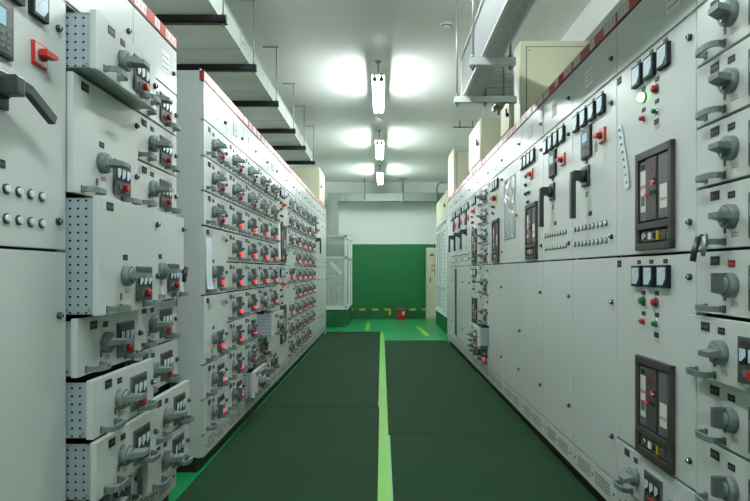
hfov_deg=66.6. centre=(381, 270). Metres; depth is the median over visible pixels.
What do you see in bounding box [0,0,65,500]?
tall cabinet
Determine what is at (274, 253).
switch
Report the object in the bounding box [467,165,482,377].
tall cabinet
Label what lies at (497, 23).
cable tray
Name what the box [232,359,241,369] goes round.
switch
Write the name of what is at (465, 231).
tall cabinet
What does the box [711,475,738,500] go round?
switch
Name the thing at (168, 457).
switch
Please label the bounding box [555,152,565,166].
switch
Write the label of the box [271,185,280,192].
switch
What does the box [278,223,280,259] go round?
paper sheet
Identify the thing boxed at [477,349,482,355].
switch
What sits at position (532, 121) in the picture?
tall cabinet
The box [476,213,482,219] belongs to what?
switch
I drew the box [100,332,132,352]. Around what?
switch
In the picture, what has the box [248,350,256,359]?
switch
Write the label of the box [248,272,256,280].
switch
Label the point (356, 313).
baseboard
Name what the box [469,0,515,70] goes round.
hanger
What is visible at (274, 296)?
switch
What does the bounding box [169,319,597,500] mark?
floor
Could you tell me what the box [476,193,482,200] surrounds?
switch
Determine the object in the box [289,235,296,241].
switch
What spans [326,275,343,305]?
transformer
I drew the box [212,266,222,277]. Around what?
switch
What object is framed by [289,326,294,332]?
switch
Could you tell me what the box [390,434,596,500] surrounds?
rubber mat
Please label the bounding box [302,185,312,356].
tall cabinet
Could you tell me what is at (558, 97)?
tall cabinet
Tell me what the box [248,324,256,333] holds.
switch
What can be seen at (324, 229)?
tall cabinet
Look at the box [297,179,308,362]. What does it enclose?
tall cabinet
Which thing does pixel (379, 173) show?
ceiling lamp
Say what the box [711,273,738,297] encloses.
switch
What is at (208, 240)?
paper sheet
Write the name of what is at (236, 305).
switch
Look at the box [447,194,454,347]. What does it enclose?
tall cabinet
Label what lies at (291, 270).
switch
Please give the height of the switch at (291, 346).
0.074 m
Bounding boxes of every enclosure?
[325,235,351,326]
[435,216,447,333]
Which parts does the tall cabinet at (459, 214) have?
isolator handle, door, door, door, panel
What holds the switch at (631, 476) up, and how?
attached to the tall cabinet at (657, 68)
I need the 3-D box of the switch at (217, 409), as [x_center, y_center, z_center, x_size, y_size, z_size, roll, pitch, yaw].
[-0.989,0.842,3.444,0.060,0.074,0.074,0,0,0]
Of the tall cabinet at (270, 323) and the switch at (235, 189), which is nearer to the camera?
the switch at (235, 189)
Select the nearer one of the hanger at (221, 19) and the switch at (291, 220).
the hanger at (221, 19)
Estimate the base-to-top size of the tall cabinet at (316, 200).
2.297 m
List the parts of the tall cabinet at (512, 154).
viewing pane, door, door, door, panel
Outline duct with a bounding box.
[328,193,444,234]
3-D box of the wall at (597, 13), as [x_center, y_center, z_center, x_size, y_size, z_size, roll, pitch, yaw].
[2.010,-2.030,4.820,0.680,0.259,18.040,0,0,0]
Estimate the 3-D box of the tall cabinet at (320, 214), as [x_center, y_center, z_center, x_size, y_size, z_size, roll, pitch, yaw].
[-1.372,0.002,9.450,0.742,2.297,0.600,0,0,0]
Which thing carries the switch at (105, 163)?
attached to the tall cabinet at (112, 274)
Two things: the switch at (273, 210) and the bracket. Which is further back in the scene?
the bracket
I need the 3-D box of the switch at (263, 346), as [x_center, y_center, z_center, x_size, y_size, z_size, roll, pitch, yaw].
[-0.989,0.642,4.813,0.060,0.074,0.074,0,0,0]
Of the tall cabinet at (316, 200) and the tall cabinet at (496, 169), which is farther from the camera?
the tall cabinet at (316, 200)
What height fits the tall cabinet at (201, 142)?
2.349 m
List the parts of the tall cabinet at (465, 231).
isolator handle, door, door, door, panel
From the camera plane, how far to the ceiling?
6.12 m
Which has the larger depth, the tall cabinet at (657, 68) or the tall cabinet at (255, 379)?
the tall cabinet at (255, 379)
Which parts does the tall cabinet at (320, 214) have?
door, door, door, panel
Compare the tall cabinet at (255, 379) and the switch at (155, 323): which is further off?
the tall cabinet at (255, 379)
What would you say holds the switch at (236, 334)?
attached to the tall cabinet at (235, 174)
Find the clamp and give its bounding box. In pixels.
[492,102,503,114]
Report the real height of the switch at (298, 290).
0.074 m
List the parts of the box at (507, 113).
door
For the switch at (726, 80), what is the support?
attached to the tall cabinet at (718, 339)
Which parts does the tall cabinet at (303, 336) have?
drawer, drawer, drawer, drawer, drawer, door, drawer, drawer, drawer, panel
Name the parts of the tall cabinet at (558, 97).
isolator handle, sign plate, door, door, door, panel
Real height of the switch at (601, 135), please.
0.070 m
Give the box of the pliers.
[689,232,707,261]
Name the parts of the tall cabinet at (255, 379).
pull handle, drawer, drawer, drawer, panel, door, drawer, drawer, drawer, drawer, drawer, sign plate, indicator panel, indicator panel, indicator panel, indicator panel, indicator panel, indicator panel, indicator panel, drawer, pull handle, indicator panel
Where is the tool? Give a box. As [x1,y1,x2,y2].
[175,266,187,305]
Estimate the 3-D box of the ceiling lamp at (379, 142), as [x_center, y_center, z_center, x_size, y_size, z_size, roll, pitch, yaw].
[-0.040,-2.042,9.300,0.130,0.236,1.210,0,0,0]
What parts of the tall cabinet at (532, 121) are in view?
sign plate, door, door, door, panel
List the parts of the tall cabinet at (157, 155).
name plate, name plate, pull handle, pull handle, pull handle, pull handle, drawer, drawer, door, drawer, panel, pull handle, drawer, drawer, pull handle, pull handle, pull handle, sign plate, drawer, indicator panel, indicator panel, indicator panel, indicator panel, indicator panel, drawer, drawer, pull handle, pull handle, pull handle, pull handle, indicator panel, pull handle, indicator panel, indicator panel, pull handle, pull handle, pull handle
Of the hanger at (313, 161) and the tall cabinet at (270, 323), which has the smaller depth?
the tall cabinet at (270, 323)
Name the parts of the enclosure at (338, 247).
panel, clear panel, panel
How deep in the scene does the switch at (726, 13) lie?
1.67 m
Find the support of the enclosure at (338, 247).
on the floor
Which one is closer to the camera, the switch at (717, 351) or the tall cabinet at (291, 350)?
the switch at (717, 351)
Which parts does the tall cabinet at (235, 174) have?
pull handle, pull handle, pull handle, pull handle, pull handle, pull handle, pull handle, pull handle, drawer, drawer, drawer, door, drawer, drawer, panel, sign plate, drawer, drawer, drawer, drawer, indicator panel, indicator panel, indicator panel, indicator panel, indicator panel, indicator panel, indicator panel, indicator panel, indicator panel, pull handle, pull handle, pull handle, pull handle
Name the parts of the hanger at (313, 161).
rod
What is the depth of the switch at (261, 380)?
4.34 m
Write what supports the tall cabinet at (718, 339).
on the floor
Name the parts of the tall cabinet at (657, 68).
paper strip, pull handle, name plate, panel, drawer, indicator panel, door, door, door, sign plate, door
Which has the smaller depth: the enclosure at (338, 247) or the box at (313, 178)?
the box at (313, 178)
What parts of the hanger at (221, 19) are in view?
rod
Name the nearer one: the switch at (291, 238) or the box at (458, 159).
the switch at (291, 238)
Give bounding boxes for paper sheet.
[206,237,213,288]
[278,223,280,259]
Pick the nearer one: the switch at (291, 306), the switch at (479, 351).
the switch at (479, 351)
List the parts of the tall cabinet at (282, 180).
door, door, door, panel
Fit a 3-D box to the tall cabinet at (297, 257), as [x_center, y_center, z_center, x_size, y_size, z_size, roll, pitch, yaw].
[-1.343,0.002,6.835,0.800,2.297,0.490,0,0,0]
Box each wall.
[325,182,447,308]
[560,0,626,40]
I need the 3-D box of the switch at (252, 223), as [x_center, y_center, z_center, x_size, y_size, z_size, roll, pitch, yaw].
[-0.989,-0.358,4.363,0.060,0.074,0.074,0,0,0]
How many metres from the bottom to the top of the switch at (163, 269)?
0.074 m
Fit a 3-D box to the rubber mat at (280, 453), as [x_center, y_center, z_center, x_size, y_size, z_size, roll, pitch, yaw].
[-0.525,1.145,1.897,1.006,0.008,5.795,0,0,0]
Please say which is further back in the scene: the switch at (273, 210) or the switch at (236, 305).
the switch at (273, 210)
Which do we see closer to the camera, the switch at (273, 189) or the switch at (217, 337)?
the switch at (217, 337)
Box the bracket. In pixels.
[399,178,406,202]
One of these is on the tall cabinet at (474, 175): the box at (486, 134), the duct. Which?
the box at (486, 134)
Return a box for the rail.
[453,120,473,127]
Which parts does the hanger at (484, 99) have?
rod, rod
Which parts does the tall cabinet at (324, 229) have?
door, door, door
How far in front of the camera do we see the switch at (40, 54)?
1.68 m
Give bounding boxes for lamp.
[372,60,383,113]
[375,130,383,159]
[377,165,382,184]
[637,91,646,102]
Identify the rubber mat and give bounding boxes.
[175,407,378,500]
[260,332,379,406]
[385,340,533,434]
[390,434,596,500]
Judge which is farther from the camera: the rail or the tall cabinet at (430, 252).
the tall cabinet at (430, 252)
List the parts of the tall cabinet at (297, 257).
door, drawer, drawer, drawer, drawer, drawer, drawer, drawer, drawer, drawer, panel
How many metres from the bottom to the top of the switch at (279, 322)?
0.074 m
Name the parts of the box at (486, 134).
door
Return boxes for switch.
[31,39,58,70]
[96,152,129,173]
[98,494,129,500]
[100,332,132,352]
[115,388,146,408]
[118,50,149,71]
[118,444,149,465]
[120,265,152,285]
[149,135,173,151]
[149,180,173,196]
[149,316,173,332]
[153,361,173,377]
[156,90,173,106]
[158,263,180,278]
[162,450,185,467]
[163,406,187,423]
[212,139,227,151]
[212,172,227,184]
[212,206,227,217]
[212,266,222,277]
[212,332,222,343]
[212,371,222,383]
[212,404,222,416]
[232,155,245,165]
[232,184,245,194]
[232,213,241,223]
[232,243,241,252]
[232,272,241,282]
[232,301,241,311]
[232,330,241,340]
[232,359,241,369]
[232,388,241,398]
[248,167,259,176]
[248,193,259,202]
[248,219,256,228]
[248,245,256,254]
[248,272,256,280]
[248,298,256,307]
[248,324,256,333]
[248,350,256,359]
[258,376,270,385]
[260,177,270,184]
[260,200,270,208]
[260,224,267,232]
[260,248,267,256]
[260,272,267,279]
[260,295,270,303]
[260,343,267,351]
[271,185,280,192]
[271,206,280,214]
[271,228,277,235]
[271,250,277,257]
[271,272,277,279]
[271,293,277,300]
[271,358,277,365]
[277,319,287,327]
[289,199,296,205]
[289,217,296,223]
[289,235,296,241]
[289,268,294,274]
[289,304,294,310]
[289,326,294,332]
[289,344,294,350]
[296,288,300,294]
[466,330,473,336]
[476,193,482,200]
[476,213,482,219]
[476,252,482,258]
[476,278,482,284]
[476,307,483,313]
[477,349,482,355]
[525,168,532,179]
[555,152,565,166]
[592,126,605,143]
[619,467,639,485]
[698,340,728,364]
[708,0,738,26]
[708,68,738,93]
[708,135,738,160]
[708,204,738,228]
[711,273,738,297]
[711,407,738,432]
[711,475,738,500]
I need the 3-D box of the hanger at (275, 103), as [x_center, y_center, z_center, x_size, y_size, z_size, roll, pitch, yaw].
[-1.504,-1.863,5.489,1.028,0.595,0.071,0,0,0]
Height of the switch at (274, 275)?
0.074 m
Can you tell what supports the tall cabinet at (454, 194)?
on the floor
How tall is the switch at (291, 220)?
0.074 m
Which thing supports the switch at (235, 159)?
attached to the tall cabinet at (235, 174)
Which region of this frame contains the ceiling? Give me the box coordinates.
[224,0,590,181]
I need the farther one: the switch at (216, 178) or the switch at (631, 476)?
the switch at (216, 178)
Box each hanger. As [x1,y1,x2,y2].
[155,0,227,26]
[176,0,256,73]
[232,46,278,108]
[257,83,295,134]
[272,106,305,150]
[285,126,314,165]
[454,0,516,106]
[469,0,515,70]
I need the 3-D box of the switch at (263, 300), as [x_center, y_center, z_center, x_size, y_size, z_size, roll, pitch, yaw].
[-0.981,0.242,4.823,0.076,0.074,0.095,0,0,0]
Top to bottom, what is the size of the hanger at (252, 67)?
0.595 m
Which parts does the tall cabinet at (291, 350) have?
drawer, door, drawer, drawer, drawer, drawer, drawer, drawer, panel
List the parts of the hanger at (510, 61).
rod, rod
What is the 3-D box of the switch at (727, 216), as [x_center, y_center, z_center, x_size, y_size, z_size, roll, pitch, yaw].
[1.004,-0.163,1.688,0.076,0.074,0.095,0,0,0]
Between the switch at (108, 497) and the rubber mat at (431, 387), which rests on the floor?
the rubber mat at (431, 387)
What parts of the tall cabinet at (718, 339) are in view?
pull handle, pull handle, door, name plate, pull handle, pull handle, pull handle, pull handle, pull handle, pull handle, name plate, name plate, name plate, name plate, name plate, name plate, name plate, drawer, name plate, drawer, drawer, drawer, drawer, drawer, drawer, drawer, name plate, name plate, name plate, name plate, name plate, name plate, indicator panel, pull handle, indicator panel, indicator panel, indicator panel, indicator panel, indicator panel, indicator panel, indicator panel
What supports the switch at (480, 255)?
attached to the tall cabinet at (479, 333)
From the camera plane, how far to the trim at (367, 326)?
11.80 m
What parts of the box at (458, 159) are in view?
door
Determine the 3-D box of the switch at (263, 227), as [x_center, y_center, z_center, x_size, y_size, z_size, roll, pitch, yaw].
[-0.989,-0.358,4.813,0.060,0.074,0.074,0,0,0]
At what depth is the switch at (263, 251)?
4.79 m
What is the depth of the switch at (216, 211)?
3.43 m
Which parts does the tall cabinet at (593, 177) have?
isolator handle, sign plate, door, door, panel, door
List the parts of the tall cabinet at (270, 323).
drawer, drawer, drawer, drawer, drawer, panel, door, drawer, drawer, drawer, indicator panel, drawer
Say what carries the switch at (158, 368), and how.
attached to the tall cabinet at (157, 155)
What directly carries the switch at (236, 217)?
attached to the tall cabinet at (235, 174)
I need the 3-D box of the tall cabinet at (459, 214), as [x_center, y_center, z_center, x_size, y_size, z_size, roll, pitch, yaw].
[1.361,0.002,7.612,0.810,2.297,0.595,0,0,0]
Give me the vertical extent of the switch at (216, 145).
0.074 m
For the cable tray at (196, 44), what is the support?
hanging from the hanger
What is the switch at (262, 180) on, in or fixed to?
attached to the tall cabinet at (270, 323)
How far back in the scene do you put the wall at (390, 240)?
13.85 m
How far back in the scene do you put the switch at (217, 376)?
3.43 m
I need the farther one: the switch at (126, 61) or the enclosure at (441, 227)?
the enclosure at (441, 227)
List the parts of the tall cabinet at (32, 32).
name plate, terminal knob, terminal knob, terminal knob, terminal knob, isolator handle, terminal knob, terminal knob, door, door, terminal knob, terminal knob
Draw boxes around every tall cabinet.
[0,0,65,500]
[61,0,162,500]
[130,0,193,500]
[173,68,230,471]
[220,97,246,446]
[238,115,270,426]
[252,131,287,411]
[263,143,280,399]
[273,153,287,388]
[283,164,296,377]
[290,172,302,369]
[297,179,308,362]
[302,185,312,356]
[307,190,316,351]
[311,195,320,347]
[316,201,322,341]
[320,204,326,337]
[426,248,435,319]
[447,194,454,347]
[448,189,459,352]
[454,182,465,359]
[460,174,473,367]
[466,154,492,388]
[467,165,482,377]
[489,138,507,404]
[503,118,526,424]
[520,94,549,448]
[539,62,579,480]
[569,12,620,500]
[614,0,701,500]
[686,0,749,500]
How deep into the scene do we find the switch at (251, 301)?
4.35 m
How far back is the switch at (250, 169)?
4.34 m
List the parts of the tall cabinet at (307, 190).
door, drawer, drawer, panel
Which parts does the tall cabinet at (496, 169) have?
door, door, door, panel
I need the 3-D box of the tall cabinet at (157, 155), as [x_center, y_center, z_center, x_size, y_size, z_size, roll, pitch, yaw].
[-1.311,0.002,2.583,0.864,2.297,0.495,0,0,0]
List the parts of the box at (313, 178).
door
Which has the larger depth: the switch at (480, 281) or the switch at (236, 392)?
the switch at (480, 281)
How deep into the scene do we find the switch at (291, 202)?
6.27 m
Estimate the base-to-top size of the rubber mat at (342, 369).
0.008 m
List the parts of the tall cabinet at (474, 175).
door, panel, door, door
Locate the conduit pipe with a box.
[436,182,447,205]
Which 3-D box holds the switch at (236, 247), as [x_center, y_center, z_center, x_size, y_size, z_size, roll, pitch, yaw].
[-0.989,-0.158,3.913,0.060,0.074,0.074,0,0,0]
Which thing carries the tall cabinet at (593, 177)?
on the floor
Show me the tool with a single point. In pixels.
(185, 270)
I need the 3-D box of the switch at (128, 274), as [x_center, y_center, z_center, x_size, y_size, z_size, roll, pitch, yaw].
[-0.877,0.016,2.040,0.076,0.074,0.095,0,0,0]
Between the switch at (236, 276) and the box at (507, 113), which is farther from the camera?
the box at (507, 113)
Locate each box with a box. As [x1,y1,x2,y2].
[291,168,324,205]
[397,309,405,319]
[437,190,447,223]
[448,148,469,197]
[469,118,501,172]
[501,104,513,137]
[514,41,589,124]
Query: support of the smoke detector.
attached to the ceiling
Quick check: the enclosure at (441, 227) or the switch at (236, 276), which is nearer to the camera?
the switch at (236, 276)
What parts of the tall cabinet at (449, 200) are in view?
door, door, panel, door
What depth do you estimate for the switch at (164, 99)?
2.53 m
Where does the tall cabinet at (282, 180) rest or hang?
on the floor
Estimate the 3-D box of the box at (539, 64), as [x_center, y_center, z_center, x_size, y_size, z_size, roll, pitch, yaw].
[1.337,-1.454,4.455,0.565,0.609,0.209,0,0,0]
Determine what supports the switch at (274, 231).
attached to the tall cabinet at (272, 154)
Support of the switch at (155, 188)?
attached to the tall cabinet at (157, 155)
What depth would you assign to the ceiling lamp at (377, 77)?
6.18 m
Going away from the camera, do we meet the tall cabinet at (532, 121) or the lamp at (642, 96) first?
the lamp at (642, 96)
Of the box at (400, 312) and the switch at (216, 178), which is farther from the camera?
the box at (400, 312)
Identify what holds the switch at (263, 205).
attached to the tall cabinet at (270, 323)
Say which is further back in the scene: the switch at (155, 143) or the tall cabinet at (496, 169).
the tall cabinet at (496, 169)
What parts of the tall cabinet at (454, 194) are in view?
isolator handle, door, door, door, panel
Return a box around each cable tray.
[142,0,312,160]
[460,0,535,95]
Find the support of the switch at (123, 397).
attached to the tall cabinet at (112, 274)
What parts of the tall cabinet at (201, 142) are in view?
pull handle, pull handle, pull handle, pull handle, pull handle, pull handle, pull handle, panel, door, drawer, drawer, drawer, drawer, drawer, drawer, drawer, sign plate, indicator panel, indicator panel, indicator panel, indicator panel, indicator panel, indicator panel, indicator panel, pull handle, pull handle, pull handle, pull handle, pull handle, pull handle, pull handle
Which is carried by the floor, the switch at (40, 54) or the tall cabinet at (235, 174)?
the tall cabinet at (235, 174)
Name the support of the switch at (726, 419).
attached to the tall cabinet at (718, 339)
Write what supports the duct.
hanging from the bracket
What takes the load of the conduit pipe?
attached to the wall
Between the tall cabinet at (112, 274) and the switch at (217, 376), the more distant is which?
the switch at (217, 376)
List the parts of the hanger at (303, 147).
rod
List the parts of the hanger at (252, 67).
rod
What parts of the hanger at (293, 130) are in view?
rod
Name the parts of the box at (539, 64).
door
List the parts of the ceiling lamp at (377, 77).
suspension rod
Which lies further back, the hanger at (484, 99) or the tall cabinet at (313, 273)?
the tall cabinet at (313, 273)
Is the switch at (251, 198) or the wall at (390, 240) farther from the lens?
the wall at (390, 240)
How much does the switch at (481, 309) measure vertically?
0.074 m
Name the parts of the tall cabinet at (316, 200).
door, door, door, panel, isolator handle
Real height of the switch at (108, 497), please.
0.074 m
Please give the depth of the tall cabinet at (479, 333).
5.74 m
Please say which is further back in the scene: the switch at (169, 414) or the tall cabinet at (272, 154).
the tall cabinet at (272, 154)
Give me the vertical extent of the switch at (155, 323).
0.074 m
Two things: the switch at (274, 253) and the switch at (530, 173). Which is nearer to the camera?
the switch at (530, 173)
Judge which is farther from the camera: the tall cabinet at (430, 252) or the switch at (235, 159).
the tall cabinet at (430, 252)
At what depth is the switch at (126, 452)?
2.01 m
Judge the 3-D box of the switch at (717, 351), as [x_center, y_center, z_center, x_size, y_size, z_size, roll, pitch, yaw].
[0.974,0.242,1.688,0.076,0.074,0.095,0,0,0]
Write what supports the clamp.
attached to the hanger at (484, 99)
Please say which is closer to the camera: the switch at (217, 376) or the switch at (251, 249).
the switch at (217, 376)
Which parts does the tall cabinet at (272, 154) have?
drawer, drawer, door, drawer, drawer, drawer, drawer, drawer, drawer, door, panel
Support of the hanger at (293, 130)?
hanging from the ceiling
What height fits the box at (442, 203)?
0.475 m
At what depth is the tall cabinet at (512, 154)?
4.58 m
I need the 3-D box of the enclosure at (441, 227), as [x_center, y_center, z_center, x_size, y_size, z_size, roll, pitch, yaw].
[1.601,0.080,11.370,0.898,2.140,2.060,0,0,0]
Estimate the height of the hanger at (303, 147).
0.595 m
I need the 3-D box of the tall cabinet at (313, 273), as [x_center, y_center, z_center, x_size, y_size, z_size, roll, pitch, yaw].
[-1.343,0.002,8.305,0.800,2.297,0.490,0,0,0]
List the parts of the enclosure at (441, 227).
pane, slotted post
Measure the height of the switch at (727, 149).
0.074 m
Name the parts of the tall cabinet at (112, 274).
name plate, name plate, pull handle, pull handle, door, name plate, drawer, drawer, drawer, name plate, name plate, name plate, name plate, pull handle, pull handle, pull handle, pull handle, drawer, name plate, indicator panel, indicator panel, name plate, drawer, drawer, indicator panel, drawer, pull handle, pull handle, pull handle, indicator panel, indicator panel, indicator panel, indicator panel, pull handle, pull handle, pull handle, pull handle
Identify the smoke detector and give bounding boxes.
[440,22,452,29]
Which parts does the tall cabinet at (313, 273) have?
door, door, panel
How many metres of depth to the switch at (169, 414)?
2.51 m
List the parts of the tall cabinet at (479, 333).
drawer, indicator panel, panel, door, drawer, drawer, drawer, drawer, drawer, drawer, drawer, indicator panel, indicator panel, indicator panel, indicator panel, indicator panel, indicator panel, indicator panel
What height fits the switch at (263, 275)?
0.074 m
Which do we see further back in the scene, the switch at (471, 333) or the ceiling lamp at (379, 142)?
the ceiling lamp at (379, 142)
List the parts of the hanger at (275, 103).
rod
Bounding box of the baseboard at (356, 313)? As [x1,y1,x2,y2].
[352,309,425,318]
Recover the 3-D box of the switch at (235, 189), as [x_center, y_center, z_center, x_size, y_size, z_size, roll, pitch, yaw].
[-0.981,-0.558,3.923,0.076,0.074,0.095,0,0,0]
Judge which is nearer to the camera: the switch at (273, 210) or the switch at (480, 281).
the switch at (273, 210)

